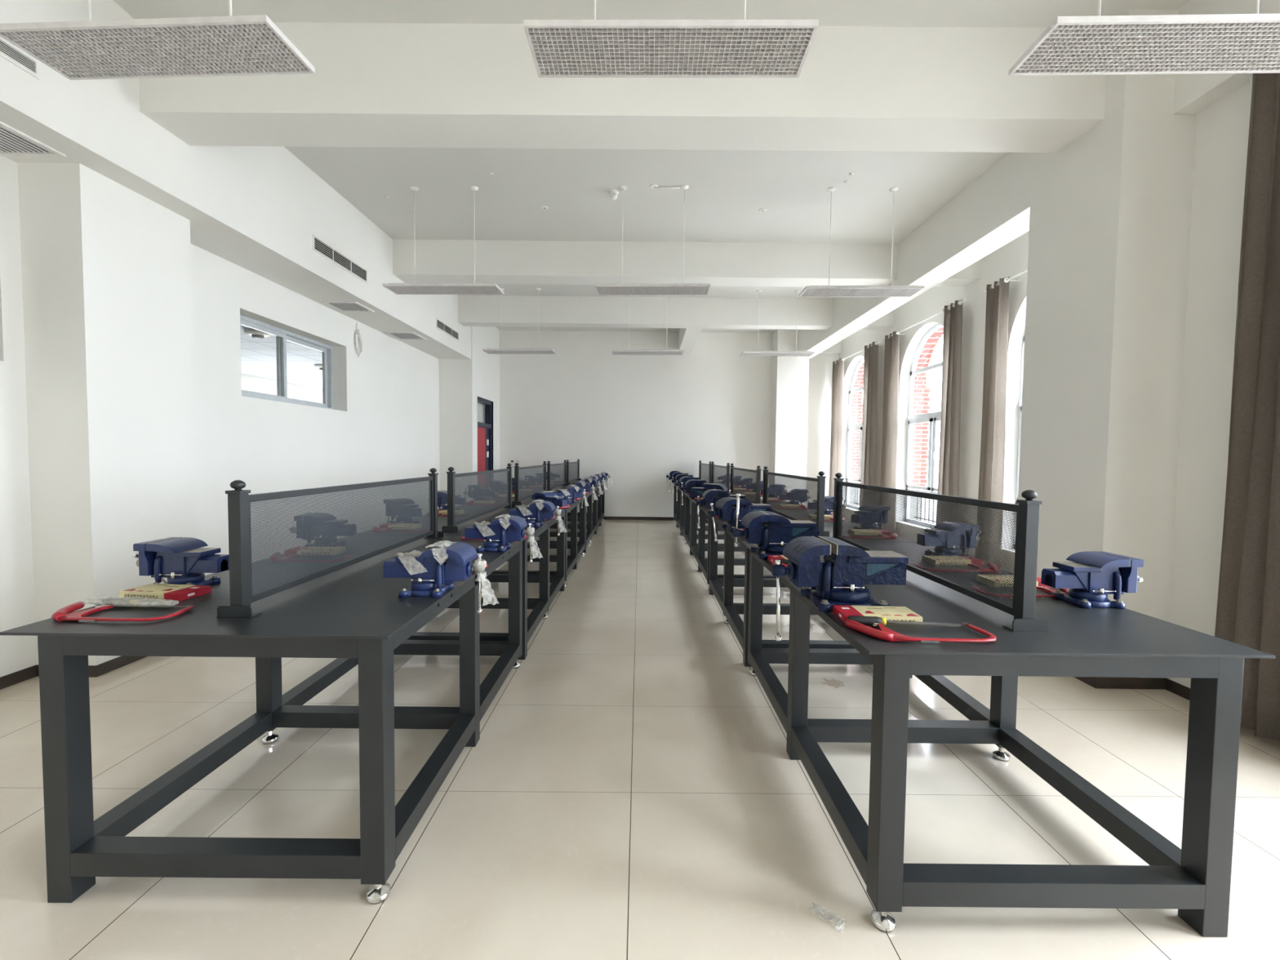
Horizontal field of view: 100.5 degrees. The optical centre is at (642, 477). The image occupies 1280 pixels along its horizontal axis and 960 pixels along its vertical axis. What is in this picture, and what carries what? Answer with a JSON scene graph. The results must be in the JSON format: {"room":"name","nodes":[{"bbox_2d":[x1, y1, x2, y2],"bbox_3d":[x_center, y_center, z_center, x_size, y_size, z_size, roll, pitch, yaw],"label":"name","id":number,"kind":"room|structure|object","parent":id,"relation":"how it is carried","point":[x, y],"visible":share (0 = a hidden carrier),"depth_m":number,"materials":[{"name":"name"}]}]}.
{"room":"school metalwork workshop","nodes":[
{"label":"school metalwork workshop","id":0,"kind":"room"},
{"bbox_2d":[0,155,439,676],"bbox_3d":[-4.059,-0.813,2.736,0.280,4.256,14.896,1,2,0],"label":"wall","id":1,"kind":"structure","parent":0,"point":[383,424],"depth_m":5.25,"materials":[{"name":"white paint"}]},
{"bbox_2d":[0,36,39,79],"bbox_3d":[-3.306,-2.198,2.383,0.043,0.097,1.036,1,2,0],"label":"air vent","id":2,"kind":"object","parent":1,"relation":"attached to","point":[9,51],"visible":1,"depth_m":2.81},
{"bbox_2d":[0,120,66,156],"bbox_3d":[-3.692,-1.956,2.819,0.381,0.045,0.829,1,2,0],"label":"air vent","id":3,"kind":"object","parent":1,"relation":"attached to","point":[13,142],"visible":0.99,"depth_m":3.13,"materials":[{"name":"metal"}]},
{"bbox_2d":[0,655,146,689],"bbox_3d":[-3.619,1.240,3.774,0.636,0.074,16.800,1,2,0],"label":"baseboard","id":4,"kind":"structure","parent":1,"relation":"attached to","point":[8,680],"depth_m":3.45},
{"bbox_2d":[17,162,197,665],"bbox_3d":[-3.723,-0.356,3.796,0.390,3.259,0.806,1,2,0],"label":"column","id":5,"kind":"structure","parent":1,"relation":"attached to","point":[106,267],"depth_m":3.47,"materials":[{"name":"white paint"}]},
{"bbox_2d":[0,0,471,359],"bbox_3d":[-3.595,-2.436,2.664,0.610,0.997,14.896,1,2,0],"label":"beam","id":6,"kind":"structure","parent":1,"relation":"attached to","point":[259,210],"depth_m":4.31,"materials":[{"name":"white paint"}]},
{"bbox_2d":[240,314,333,408],"bbox_3d":[-4.128,-1.264,6.091,0.095,0.848,1.837,1,2,0],"label":"window","id":7,"kind":"structure","parent":1,"relation":"in","point":[282,335],"depth_m":6.11,"materials":[{"name":"grey metal"}]},
{"bbox_2d":[312,234,367,283],"bbox_3d":[-3.286,-2.365,5.804,0.043,0.157,1.030,1,2,0],"label":"air vent","id":8,"kind":"object","parent":1,"relation":"attached to","point":[320,246],"visible":0.98,"depth_m":5.73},
{"bbox_2d":[321,301,374,311],"bbox_3d":[-3.598,-2.114,6.522,0.414,0.045,0.426,1,2,0],"label":"air vent","id":9,"kind":"object","parent":1,"relation":"attached to","point":[343,306],"visible":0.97,"depth_m":6.50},
{"bbox_2d":[383,331,426,339],"bbox_3d":[-3.599,-2.182,8.111,0.437,0.045,0.493,1,2,0],"label":"air vent","id":10,"kind":"object","parent":1,"relation":"attached to","point":[398,335],"visible":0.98,"depth_m":8.09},
{"bbox_2d":[435,317,458,341],"bbox_3d":[-3.268,-2.474,8.913,0.043,0.153,1.002,1,2,0],"label":"air vent","id":11,"kind":"object","parent":1,"relation":"attached to","point":[440,325],"visible":0.99,"depth_m":8.87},
{"bbox_2d":[240,324,322,390],"bbox_3d":[-6.848,-2.378,9.748,5.410,0.112,22.960,1,2,0],"label":"ceiling","id":12,"kind":"structure","parent":0,"point":[258,357],"depth_m":10.84,"materials":[{"name":"tile"}]},
{"bbox_2d":[244,328,271,339],"bbox_3d":[-5.867,-2.184,8.125,0.336,0.110,0.336,1,2,0],"label":"ceiling lamp","id":13,"kind":"object","parent":12,"relation":"attached to","point":[255,334],"visible":0.91,"depth_m":8.05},
{"bbox_2d":[241,373,323,403],"bbox_3d":[-9.683,-0.760,9.834,0.224,3.416,22.960,1,2,0],"label":"wall","id":14,"kind":"structure","parent":0,"point":[249,383],"depth_m":13.83,"materials":[{"name":"white paint"}]},
{"bbox_2d":[439,326,499,508],"bbox_3d":[-3.696,-1.169,11.126,0.907,4.256,1.904,1,2,0],"label":"wall","id":15,"kind":"structure","parent":0,"point":[460,380],"depth_m":10.20,"materials":[{"name":"white paint"}]},
{"bbox_2d":[476,394,493,497],"bbox_3d":[-3.322,-0.348,11.050,0.150,2.632,1.170,1,2,0],"label":"door","id":16,"kind":"structure","parent":15,"relation":"in","point":[484,430],"depth_m":11.23,"materials":[{"name":"wood"}]},
{"bbox_2d":[0,520,1279,959],"bbox_3d":[0.228,1.389,3.757,9.184,0.134,17.248,1,2,0],"label":"floor","id":17,"kind":"structure","parent":0,"point":[628,789],"depth_m":2.26,"materials":[{"name":"beige tile"}]},
{"bbox_2d":[0,534,526,904],"bbox_3d":[-1.427,0.898,2.741,1.226,0.896,2.081,1,2,0],"label":"workbench","id":18,"kind":"object","parent":17,"relation":"on","point":[353,615],"visible":0.95,"depth_m":1.78,"materials":[{"name":"black metal"}]},
{"bbox_2d":[51,600,194,622],"bbox_3d":[-1.841,0.469,1.868,0.446,0.028,0.176,1,2,0],"label":"hacksaw","id":19,"kind":"object","parent":18,"relation":"on","point":[64,613],"visible":1,"depth_m":1.83,"materials":[{"name":"red paint"}]},
{"bbox_2d":[83,596,178,607],"bbox_3d":[-1.905,0.461,1.982,0.336,0.030,0.083,1,2,4],"label":"file","id":20,"kind":"object","parent":18,"relation":"on","point":[117,601],"visible":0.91,"depth_m":1.98,"materials":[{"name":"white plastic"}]},
{"bbox_2d":[118,582,211,600],"bbox_3d":[-1.911,0.456,2.136,0.269,0.027,0.133,1,2,7],"label":"carton","id":21,"kind":"object","parent":18,"relation":"on","point":[162,591],"visible":0.96,"depth_m":2.10,"materials":[{"name":"cardboard"}]},
{"bbox_2d":[131,537,229,585],"bbox_3d":[-1.964,0.385,2.295,0.363,0.243,0.224,1,2,0],"label":"bench vise","id":22,"kind":"object","parent":18,"relation":"on","point":[180,560],"visible":0.85,"depth_m":2.22,"materials":[{"name":"blue metal"}]},
{"bbox_2d":[288,512,356,546],"bbox_3d":[-1.971,0.319,3.325,0.363,0.199,0.275,0,2,-6],"label":"bench vise","id":23,"kind":"object","parent":18,"relation":"on","point":[308,513],"visible":0.17,"depth_m":3.23,"materials":[{"name":"blue metal"}]},
{"bbox_2d":[216,467,444,618],"bbox_3d":[-1.420,0.209,2.748,0.117,0.479,1.818,1,2,0],"label":"screen","id":24,"kind":"object","parent":18,"relation":"on","point":[239,511],"visible":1,"depth_m":2.27,"materials":[{"name":"grey"}]},
{"bbox_2d":[383,541,495,613],"bbox_3d":[-0.832,0.414,2.218,0.463,0.302,0.188,1,2,0],"label":"bench vise","id":25,"kind":"object","parent":18,"relation":"on","point":[434,571],"visible":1,"depth_m":2.17,"materials":[{"name":"blue metal"}]},
{"bbox_2d":[464,514,540,563],"bbox_3d":[-0.834,0.370,3.225,0.463,0.301,0.188,1,2,0],"label":"bench vise","id":26,"kind":"object","parent":18,"relation":"on","point":[508,529],"visible":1,"depth_m":3.18,"materials":[{"name":"blue metal"}]},
{"bbox_2d":[358,506,568,659],"bbox_3d":[-1.432,0.808,4.830,1.226,0.896,2.081,1,2,0],"label":"workbench","id":27,"kind":"object","parent":17,"relation":"on","point":[548,593],"visible":0.3,"depth_m":4.74,"materials":[{"name":"black metal"}]},
{"bbox_2d":[383,497,422,523],"bbox_3d":[-1.967,0.319,4.370,0.363,0.288,0.175,2,3,28],"label":"bench vise","id":28,"kind":"object","parent":27,"relation":"on","point":[400,498],"visible":0.19,"depth_m":4.32,"materials":[{"name":"blue metal"}]},
{"bbox_2d":[428,490,466,510],"bbox_3d":[-1.971,0.277,5.368,0.363,0.291,0.175,1,2,0],"label":"bench vise","id":29,"kind":"object","parent":27,"relation":"on","point":[442,495],"visible":0.44,"depth_m":5.32,"materials":[{"name":"blue metal"}]},
{"bbox_2d":[441,463,515,532],"bbox_3d":[-1.425,0.120,4.837,0.117,0.479,1.818,1,2,0],"label":"screen","id":30,"kind":"object","parent":27,"relation":"on","point":[452,478],"visible":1,"depth_m":4.52,"materials":[{"name":"grey"}]},
{"bbox_2d":[509,499,565,535],"bbox_3d":[-0.836,0.323,4.307,0.463,0.300,0.188,1,2,0],"label":"bench vise","id":31,"kind":"object","parent":27,"relation":"on","point":[537,512],"visible":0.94,"depth_m":4.26,"materials":[{"name":"blue metal"}]},
{"bbox_2d":[528,490,567,512],"bbox_3d":[-0.961,0.261,5.349,0.456,0.268,0.242,1,3,13],"label":"bench vise","id":32,"kind":"object","parent":27,"relation":"on","point":[551,496],"visible":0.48,"depth_m":5.28,"materials":[{"name":"blue metal"}]},
{"bbox_2d":[457,493,586,586],"bbox_3d":[-1.436,0.719,6.920,1.226,0.896,2.081,1,2,0],"label":"workbench","id":33,"kind":"object","parent":17,"relation":"on","point":[576,548],"visible":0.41,"depth_m":6.84,"materials":[{"name":"black metal"}]},
{"bbox_2d":[511,461,548,505],"bbox_3d":[-1.429,0.030,6.926,0.117,0.479,1.818,1,2,0],"label":"screen","id":34,"kind":"object","parent":33,"relation":"on","point":[517,501],"visible":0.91,"depth_m":6.63,"materials":[{"name":"grey"}]},
{"bbox_2d":[554,484,588,508],"bbox_3d":[-0.847,0.230,6.431,0.463,0.296,0.188,-1,3,-30],"label":"bench vise","id":35,"kind":"object","parent":33,"relation":"on","point":[570,492],"visible":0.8,"depth_m":6.38,"materials":[{"name":"blue metal"}]},
{"bbox_2d":[564,480,597,502],"bbox_3d":[-0.842,0.191,7.409,0.463,0.302,0.188,0,2,-5],"label":"bench vise","id":36,"kind":"object","parent":33,"relation":"on","point":[584,485],"visible":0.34,"depth_m":7.37,"materials":[{"name":"blue metal"}]},
{"bbox_2d":[511,484,598,552],"bbox_3d":[-1.441,0.629,9.009,1.226,0.896,2.081,1,2,0],"label":"workbench","id":37,"kind":"object","parent":17,"relation":"on","point":[591,528],"visible":0.36,"depth_m":8.94,"materials":[{"name":"black metal"}]},
{"bbox_2d":[546,459,568,491],"bbox_3d":[-1.433,-0.059,9.016,0.117,0.479,1.818,1,2,0],"label":"screen","id":38,"kind":"object","parent":37,"relation":"on","point":[549,486],"visible":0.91,"depth_m":8.86,"materials":[{"name":"grey"}]},
{"bbox_2d":[574,477,603,496],"bbox_3d":[-0.845,0.144,8.486,0.463,0.300,0.188,1,2,0],"label":"bench vise","id":39,"kind":"object","parent":37,"relation":"on","point":[593,482],"visible":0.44,"depth_m":8.44,"materials":[{"name":"blue metal"}]},
{"bbox_2d":[537,480,604,532],"bbox_3d":[-1.445,0.540,11.098,1.226,0.896,2.081,1,2,0],"label":"workbench","id":40,"kind":"object","parent":17,"relation":"on","point":[601,500],"visible":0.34,"depth_m":11.03,"materials":[{"name":"black metal"}]},
{"bbox_2d":[566,458,581,484],"bbox_3d":[-1.438,-0.149,11.105,0.117,0.479,1.818,1,2,0],"label":"screen","id":41,"kind":"object","parent":40,"relation":"on","point":[576,473],"visible":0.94,"depth_m":10.98,"materials":[{"name":"grey"}]},
{"bbox_2d":[673,481,739,528],"bbox_3d":[1.269,0.574,11.018,1.226,0.896,2.081,1,2,0],"label":"workbench","id":42,"kind":"object","parent":17,"relation":"on","point":[677,504],"visible":0.29,"depth_m":10.95,"materials":[{"name":"black metal"}]},
{"bbox_2d":[698,460,711,483],"bbox_3d":[1.295,-0.116,11.054,0.117,0.479,1.818,1,2,0],"label":"screen","id":43,"kind":"object","parent":42,"relation":"on","point":[701,474],"visible":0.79,"depth_m":11.01,"materials":[{"name":"grey"}]},
{"bbox_2d":[677,486,762,555],"bbox_3d":[1.274,0.663,8.929,1.226,0.896,2.081,1,2,0],"label":"workbench","id":44,"kind":"object","parent":17,"relation":"on","point":[686,524],"visible":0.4,"depth_m":8.86,"materials":[{"name":"black metal"}]},
{"bbox_2d":[675,476,706,501],"bbox_3d":[0.769,0.171,8.407,0.494,0.383,0.274,0,2,-6],"label":"bench vise","id":45,"kind":"object","parent":44,"relation":"on","point":[683,479],"visible":0.28,"depth_m":8.35,"materials":[{"name":"blue metal"}]},
{"bbox_2d":[711,461,729,493],"bbox_3d":[1.300,-0.026,8.965,0.117,0.479,1.818,1,2,0],"label":"screen","id":46,"kind":"object","parent":44,"relation":"on","point":[726,469],"visible":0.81,"depth_m":8.77,"materials":[{"name":"grey"}]},
{"bbox_2d":[687,495,814,590],"bbox_3d":[1.278,0.753,6.840,1.226,0.896,2.081,1,2,0],"label":"workbench","id":47,"kind":"object","parent":17,"relation":"on","point":[698,551],"visible":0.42,"depth_m":6.77,"materials":[{"name":"black metal"}]},
{"bbox_2d":[680,479,716,505],"bbox_3d":[0.772,0.199,7.326,0.494,0.347,0.274,1,2,0],"label":"bench vise","id":48,"kind":"object","parent":47,"relation":"on","point":[689,484],"visible":0.31,"depth_m":7.26,"materials":[{"name":"blue metal"}]},
{"bbox_2d":[689,483,732,505],"bbox_3d":[0.811,0.261,6.313,0.494,0.383,0.274,2,3,20],"label":"bench vise","id":49,"kind":"object","parent":47,"relation":"on","point":[695,491],"visible":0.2,"depth_m":6.28,"materials":[{"name":"blue metal"}]},
{"bbox_2d":[729,463,761,503],"bbox_3d":[1.304,0.063,6.876,0.117,0.479,1.818,1,2,0],"label":"screen","id":50,"kind":"object","parent":47,"relation":"on","point":[757,478],"visible":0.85,"depth_m":6.61,"materials":[{"name":"grey"}]},
{"bbox_2d":[704,509,912,666],"bbox_3d":[1.283,0.842,4.751,1.226,0.896,2.081,1,2,0],"label":"workbench","id":51,"kind":"object","parent":17,"relation":"on","point":[724,597],"visible":0.32,"depth_m":4.66,"materials":[{"name":"black metal"}]},
{"bbox_2d":[696,488,747,528],"bbox_3d":[0.776,0.305,5.238,0.494,0.380,0.274,1,2,0],"label":"bench vise","id":52,"kind":"object","parent":51,"relation":"on","point":[708,497],"visible":0.41,"depth_m":5.17,"materials":[{"name":"blue metal"}]},
{"bbox_2d":[709,497,773,542],"bbox_3d":[0.779,0.324,4.227,0.494,0.331,0.274,0,2,-7],"label":"bench vise","id":53,"kind":"object","parent":51,"relation":"on","point":[726,506],"visible":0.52,"depth_m":4.16,"materials":[{"name":"blue metal"}]},
{"bbox_2d":[762,466,829,537],"bbox_3d":[1.309,0.153,4.787,0.117,0.479,1.818,1,2,0],"label":"screen","id":54,"kind":"object","parent":51,"relation":"on","point":[820,489],"visible":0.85,"depth_m":4.49,"materials":[{"name":"grey"}]},
{"bbox_2d":[808,495,846,515],"bbox_3d":[1.829,0.309,5.268,0.369,0.260,0.190,1,2,0],"label":"bench vise","id":55,"kind":"object","parent":51,"relation":"on","point":[828,500],"visible":0.33,"depth_m":5.22,"materials":[{"name":"blue metal"}]},
{"bbox_2d":[850,504,890,529],"bbox_3d":[1.829,0.360,4.270,0.363,0.277,0.175,-1,3,-29],"label":"bench vise","id":56,"kind":"object","parent":51,"relation":"on","point":[867,504],"visible":0.21,"depth_m":4.22,"materials":[{"name":"blue metal"}]},
{"bbox_2d":[809,904,845,933],"bbox_3d":[0.592,1.406,1.707,0.117,0.010,0.060,2,3,37],"label":"scrap","id":57,"kind":"object","parent":17,"relation":"on","point":[842,923],"visible":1,"depth_m":1.70,"materials":[{"name":"white"}]},
{"bbox_2d":[740,540,1275,937],"bbox_3d":[1.288,0.932,2.662,1.226,0.896,2.081,1,2,0],"label":"workbench","id":58,"kind":"object","parent":17,"relation":"on","point":[1194,879],"visible":0.88,"depth_m":1.69,"materials":[{"name":"black metal"}]},
{"bbox_2d":[732,493,819,559],"bbox_3d":[0.783,0.275,3.143,0.494,0.365,0.274,1,2,0],"label":"bench vise","id":59,"kind":"object","parent":58,"relation":"on","point":[771,531],"visible":0.81,"depth_m":3.08,"materials":[{"name":"blue metal"}]},
{"bbox_2d":[771,536,908,640],"bbox_3d":[0.775,0.448,2.131,0.511,0.400,0.274,1,2,0],"label":"bench vise","id":60,"kind":"object","parent":58,"relation":"on","point":[839,578],"visible":0.95,"depth_m":2.07,"materials":[{"name":"blue metal"}]},
{"bbox_2d":[832,604,922,622],"bbox_3d":[0.849,0.496,1.933,0.269,0.027,0.133,1,2,2],"label":"carton","id":61,"kind":"object","parent":58,"relation":"on","point":[842,612],"visible":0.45,"depth_m":1.92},
{"bbox_2d":[847,615,960,626],"bbox_3d":[0.898,0.497,1.834,0.370,0.034,0.034,1,2,6],"label":"file","id":62,"kind":"object","parent":58,"relation":"on","point":[866,620],"visible":0.77,"depth_m":1.83,"materials":[{"name":"black plastic"}]},
{"bbox_2d":[844,618,996,643],"bbox_3d":[0.920,0.505,1.758,0.446,0.028,0.176,1,2,0],"label":"hacksaw","id":63,"kind":"object","parent":58,"relation":"on","point":[885,633],"visible":1,"depth_m":1.70,"materials":[{"name":"red paint"}]},
{"bbox_2d":[832,472,1048,631],"bbox_3d":[1.314,0.242,2.698,0.117,0.479,1.818,1,2,0],"label":"screen","id":64,"kind":"object","parent":58,"relation":"on","point":[1026,523],"visible":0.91,"depth_m":2.18,"materials":[{"name":"grey"}]},
{"bbox_2d":[916,521,981,555],"bbox_3d":[1.833,0.394,3.191,0.363,0.251,0.196,0,2,-6],"label":"bench vise","id":65,"kind":"object","parent":58,"relation":"on","point":[945,522],"visible":0.27,"depth_m":3.13,"materials":[{"name":"blue metal"}]},
{"bbox_2d":[975,574,1052,587],"bbox_3d":[1.737,0.482,2.493,0.269,0.027,0.133,1,2,-2],"label":"carton","id":66,"kind":"object","parent":58,"relation":"on","point":[1038,580],"visible":0.08,"depth_m":2.45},
{"bbox_2d":[970,584,1068,598],"bbox_3d":[1.674,0.489,2.311,0.446,0.028,0.176,1,2,-2],"label":"hacksaw","id":67,"kind":"object","parent":58,"relation":"on","point":[1042,588],"visible":0.42,"depth_m":2.30,"materials":[{"name":"red paint"}]},
{"bbox_2d":[1040,551,1143,608],"bbox_3d":[1.837,0.409,2.233,0.363,0.199,0.300,1,2,0],"label":"bench vise","id":68,"kind":"object","parent":58,"relation":"on","point":[1090,576],"visible":1,"depth_m":2.12,"materials":[{"name":"blue metal"}]},
{"bbox_2d":[112,0,1189,333],"bbox_3d":[0.278,-3.007,3.569,9.184,0.182,17.248,1,2,0],"label":"ceiling","id":69,"kind":"structure","parent":0,"point":[726,193],"depth_m":5.31,"materials":[{"name":"paint"}]},
{"bbox_2d":[0,0,315,79],"bbox_3d":[-2.081,-2.371,2.284,1.182,1.060,0.293,1,2,3],"label":"pendant lamp","id":70,"kind":"object","parent":69,"relation":"hanging from","point":[231,45],"visible":1,"depth_m":2.28,"materials":[{"name":"white metal"}]},
{"bbox_2d":[382,186,504,294],"bbox_3d":[-2.085,-2.514,5.611,1.182,1.060,0.294,1,2,2],"label":"pendant lamp","id":71,"kind":"object","parent":69,"relation":"hanging from","point":[415,288],"visible":1,"depth_m":5.60,"materials":[{"name":"white metal"}]},
{"bbox_2d":[482,288,556,354],"bbox_3d":[-2.068,-2.659,9.001,1.182,1.060,0.294,1,2,3],"label":"pendant lamp","id":72,"kind":"object","parent":69,"relation":"hanging from","point":[491,351],"visible":0.9,"depth_m":8.98,"materials":[{"name":"white metal"}]},
{"bbox_2d":[612,294,683,355],"bbox_3d":[0.097,-2.632,8.956,1.182,1.060,0.294,1,2,3],"label":"pendant lamp","id":73,"kind":"object","parent":69,"relation":"hanging from","point":[616,352],"visible":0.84,"depth_m":8.93,"materials":[{"name":"white metal"}]},
{"bbox_2d":[594,184,710,295],"bbox_3d":[0.112,-2.486,5.543,1.182,1.060,0.294,1,2,3],"label":"pendant lamp","id":74,"kind":"object","parent":69,"relation":"hanging from","point":[603,289],"visible":1,"depth_m":5.52,"materials":[{"name":"white metal"}]},
{"bbox_2d":[523,0,818,77],"bbox_3d":[0.120,-2.345,2.254,1.182,1.060,0.294,1,2,1],"label":"pendant lamp","id":75,"kind":"object","parent":69,"relation":"hanging from","point":[559,48],"visible":1,"depth_m":2.25,"materials":[{"name":"white metal"}]},
{"bbox_2d":[740,289,814,356],"bbox_3d":[2.274,-2.608,8.956,1.182,1.060,0.294,1,2,3],"label":"pendant lamp","id":76,"kind":"object","parent":69,"relation":"hanging from","point":[771,353],"visible":1,"depth_m":8.93,"materials":[{"name":"white metal"}]},
{"bbox_2d":[799,186,924,297],"bbox_3d":[2.274,-2.461,5.531,1.182,1.060,0.294,1,2,2],"label":"pendant lamp","id":77,"kind":"object","parent":69,"relation":"hanging from","point":[828,291],"visible":1,"depth_m":5.52,"materials":[{"name":"white metal"}]},
{"bbox_2d":[1008,0,1279,75],"bbox_3d":[2.234,-2.319,2.200,1.182,1.060,0.294,1,2,2],"label":"pendant lamp","id":78,"kind":"object","parent":69,"relation":"hanging from","point":[1215,43],"visible":1,"depth_m":2.21,"materials":[{"name":"white metal"}]},
{"bbox_2d":[499,329,838,517],"bbox_3d":[0.303,-1.168,12.168,9.184,4.256,0.224,1,2,0],"label":"wall","id":79,"kind":"structure","parent":0,"point":[637,420],"depth_m":12.04,"materials":[{"name":"white paint"}]},
{"bbox_2d":[567,515,707,520],"bbox_3d":[0.555,0.940,11.893,7.622,0.074,0.502,1,2,0],"label":"baseboard","id":80,"kind":"structure","parent":79,"relation":"attached to","point":[604,517],"depth_m":12.14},
{"bbox_2d":[679,328,702,351],"bbox_3d":[0.961,-3.008,10.807,0.291,0.448,2.330,1,2,0],"label":"beam","id":81,"kind":"structure","parent":79,"relation":"attached to","point":[688,337],"depth_m":10.73,"materials":[{"name":"white paint"}]},
{"bbox_2d":[769,328,808,504],"bbox_3d":[3.241,-1.119,11.794,0.683,4.256,0.493,1,2,0],"label":"column","id":82,"kind":"structure","parent":79,"relation":"attached to","point":[789,375],"depth_m":11.54,"materials":[{"name":"white paint"}]},
{"bbox_2d":[820,340,841,353],"bbox_3d":[4.008,-3.019,11.876,0.806,0.448,0.157,1,2,0],"label":"beam","id":83,"kind":"structure","parent":79,"relation":"attached to","point":[836,348],"depth_m":11.80,"materials":[{"name":"white paint"}]},
{"bbox_2d":[838,231,1029,573],"bbox_3d":[4.478,-0.938,7.893,0.224,4.256,8.288,1,2,0],"label":"wall","id":84,"kind":"structure","parent":0,"point":[1010,260],"depth_m":7.12,"materials":[{"name":"white paint"}]},
{"bbox_2d":[457,294,894,329],"bbox_3d":[0.575,-2.944,9.478,7.644,0.470,0.336,1,2,0],"label":"beam","id":85,"kind":"structure","parent":84,"relation":"attached to","point":[711,313],"depth_m":9.36,"materials":[{"name":"white paint"}]},
{"bbox_2d":[392,239,981,286],"bbox_3d":[0.561,-2.854,7.100,7.644,0.448,0.392,1,2,0],"label":"beam","id":86,"kind":"structure","parent":84,"relation":"attached to","point":[437,261],"depth_m":6.94,"materials":[{"name":"white paint"}]},
{"bbox_2d":[845,356,864,508],"bbox_3d":[4.621,-0.911,10.965,0.221,3.158,1.658,1,2,0],"label":"window","id":87,"kind":"structure","parent":84,"relation":"in","point":[851,427],"depth_m":11.59,"materials":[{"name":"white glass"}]},
{"bbox_2d":[835,340,880,363],"bbox_3d":[4.302,-2.475,10.631,0.193,0.048,2.341,1,2,0],"label":"curtain rod","id":88,"kind":"object","parent":84,"relation":"attached to","point":[878,341],"visible":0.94,"depth_m":10.42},
{"bbox_2d":[828,357,844,514],"bbox_3d":[4.215,-0.795,11.566,0.121,3.517,0.650,1,2,0],"label":"curtain","id":89,"kind":"object","parent":88,"relation":"hanging from","point":[837,380],"visible":0.78,"depth_m":11.53,"materials":[{"name":"fabric"}]},
{"bbox_2d":[859,341,878,506],"bbox_3d":[4.206,-0.725,9.931,0.120,3.517,0.572,1,2,0],"label":"curtain","id":90,"kind":"object","parent":88,"relation":"hanging from","point":[868,452],"visible":0.77,"depth_m":9.77,"materials":[{"name":"fabric"}]},
{"bbox_2d":[904,323,943,527],"bbox_3d":[4.605,-0.795,8.268,0.221,3.158,1.658,1,2,0],"label":"window","id":91,"kind":"structure","parent":84,"relation":"in","point":[933,418],"depth_m":8.55,"materials":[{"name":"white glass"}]},
{"bbox_2d":[884,298,966,340],"bbox_3d":[4.287,-2.367,8.102,0.193,0.048,2.341,1,2,0],"label":"curtain rod","id":92,"kind":"object","parent":84,"relation":"attached to","point":[963,300],"visible":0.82,"depth_m":7.89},
{"bbox_2d":[878,330,899,534],"bbox_3d":[4.201,-0.689,9.081,0.120,3.517,0.494,1,2,0],"label":"curtain","id":93,"kind":"object","parent":92,"relation":"hanging from","point":[891,384],"visible":0.78,"depth_m":8.96,"materials":[{"name":"fabric"}]},
{"bbox_2d":[934,299,962,546],"bbox_3d":[4.191,-0.613,7.299,0.123,3.517,0.430,1,2,0],"label":"curtain","id":94,"kind":"object","parent":92,"relation":"hanging from","point":[950,415],"visible":0.73,"depth_m":7.22,"materials":[{"name":"fabric"}]},
{"bbox_2d":[983,268,1027,292],"bbox_3d":[4.271,-2.251,5.400,0.193,0.048,2.285,1,2,0],"label":"curtain rod","id":95,"kind":"object","parent":84,"relation":"attached to","point":[1025,270],"visible":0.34,"depth_m":6.05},
{"bbox_2d":[974,276,1009,568],"bbox_3d":[4.185,-0.574,6.398,0.120,3.517,0.390,1,2,0],"label":"curtain","id":96,"kind":"object","parent":95,"relation":"hanging from","point":[992,463],"visible":0.79,"depth_m":6.32,"materials":[{"name":"fabric"}]},
{"bbox_2d":[1013,335,1024,548],"bbox_3d":[4.589,-0.680,5.560,0.221,3.158,1.658,1,2,0],"label":"window","id":97,"kind":"structure","parent":84,"relation":"in","point":[1020,406],"depth_m":6.36,"materials":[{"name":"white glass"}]},
{"bbox_2d":[1017,8,1196,622],"bbox_3d":[3.714,-0.769,3.762,1.478,4.256,0.795,1,2,0],"label":"column","id":98,"kind":"structure","parent":84,"relation":"attached to","point":[1110,214],"depth_m":3.42,"materials":[{"name":"white paint"}]},
{"bbox_2d":[1074,676,1190,700],"bbox_3d":[3.628,1.334,3.489,1.375,0.074,16.307,1,2,0],"label":"baseboard","id":99,"kind":"structure","parent":98,"relation":"attached to","point":[1102,682],"depth_m":3.45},
{"bbox_2d":[1166,81,1252,688],"bbox_3d":[3.509,-0.582,-0.662,0.224,4.256,8.176,1,2,0],"label":"wall","id":100,"kind":"structure","parent":0,"point":[1222,128],"depth_m":3.21,"materials":[{"name":"white paint"}]},
{"bbox_2d":[138,22,1106,152],"bbox_3d":[0.008,-2.650,3.642,6.580,0.571,0.381,1,2,0],"label":"beam","id":101,"kind":"structure","parent":100,"relation":"attached to","point":[397,85],"depth_m":3.46,"materials":[{"name":"white paint"}]},
{"bbox_2d":[797,0,1279,359],"bbox_3d":[3.465,-2.580,3.569,0.336,0.627,16.800,1,2,0],"label":"trim","id":102,"kind":"structure","parent":100,"relation":"attached to","point":[992,211],"depth_m":5.34,"materials":[{"name":"white paint"}]},
{"bbox_2d":[1214,72,1279,741],"bbox_3d":[3.284,-0.410,2.654,0.127,3.545,0.702,1,2,0],"label":"curtain","id":103,"kind":"object","parent":100,"relation":"hanging from","point":[1248,608],"visible":0.79,"depth_m":2.84,"materials":[{"name":"fabric"}]},
{"label":"outside","id":104,"kind":"structure","parent":0,"visible":0},
{"bbox_2d":[848,326,943,521],"bbox_3d":[4.750,-0.644,9.625,0.297,4.200,5.118,1,2,0],"label":"brick wall","id":105,"kind":"structure","parent":104,"point":[922,393],"depth_m":9.11,"materials":[{"name":"brick"}]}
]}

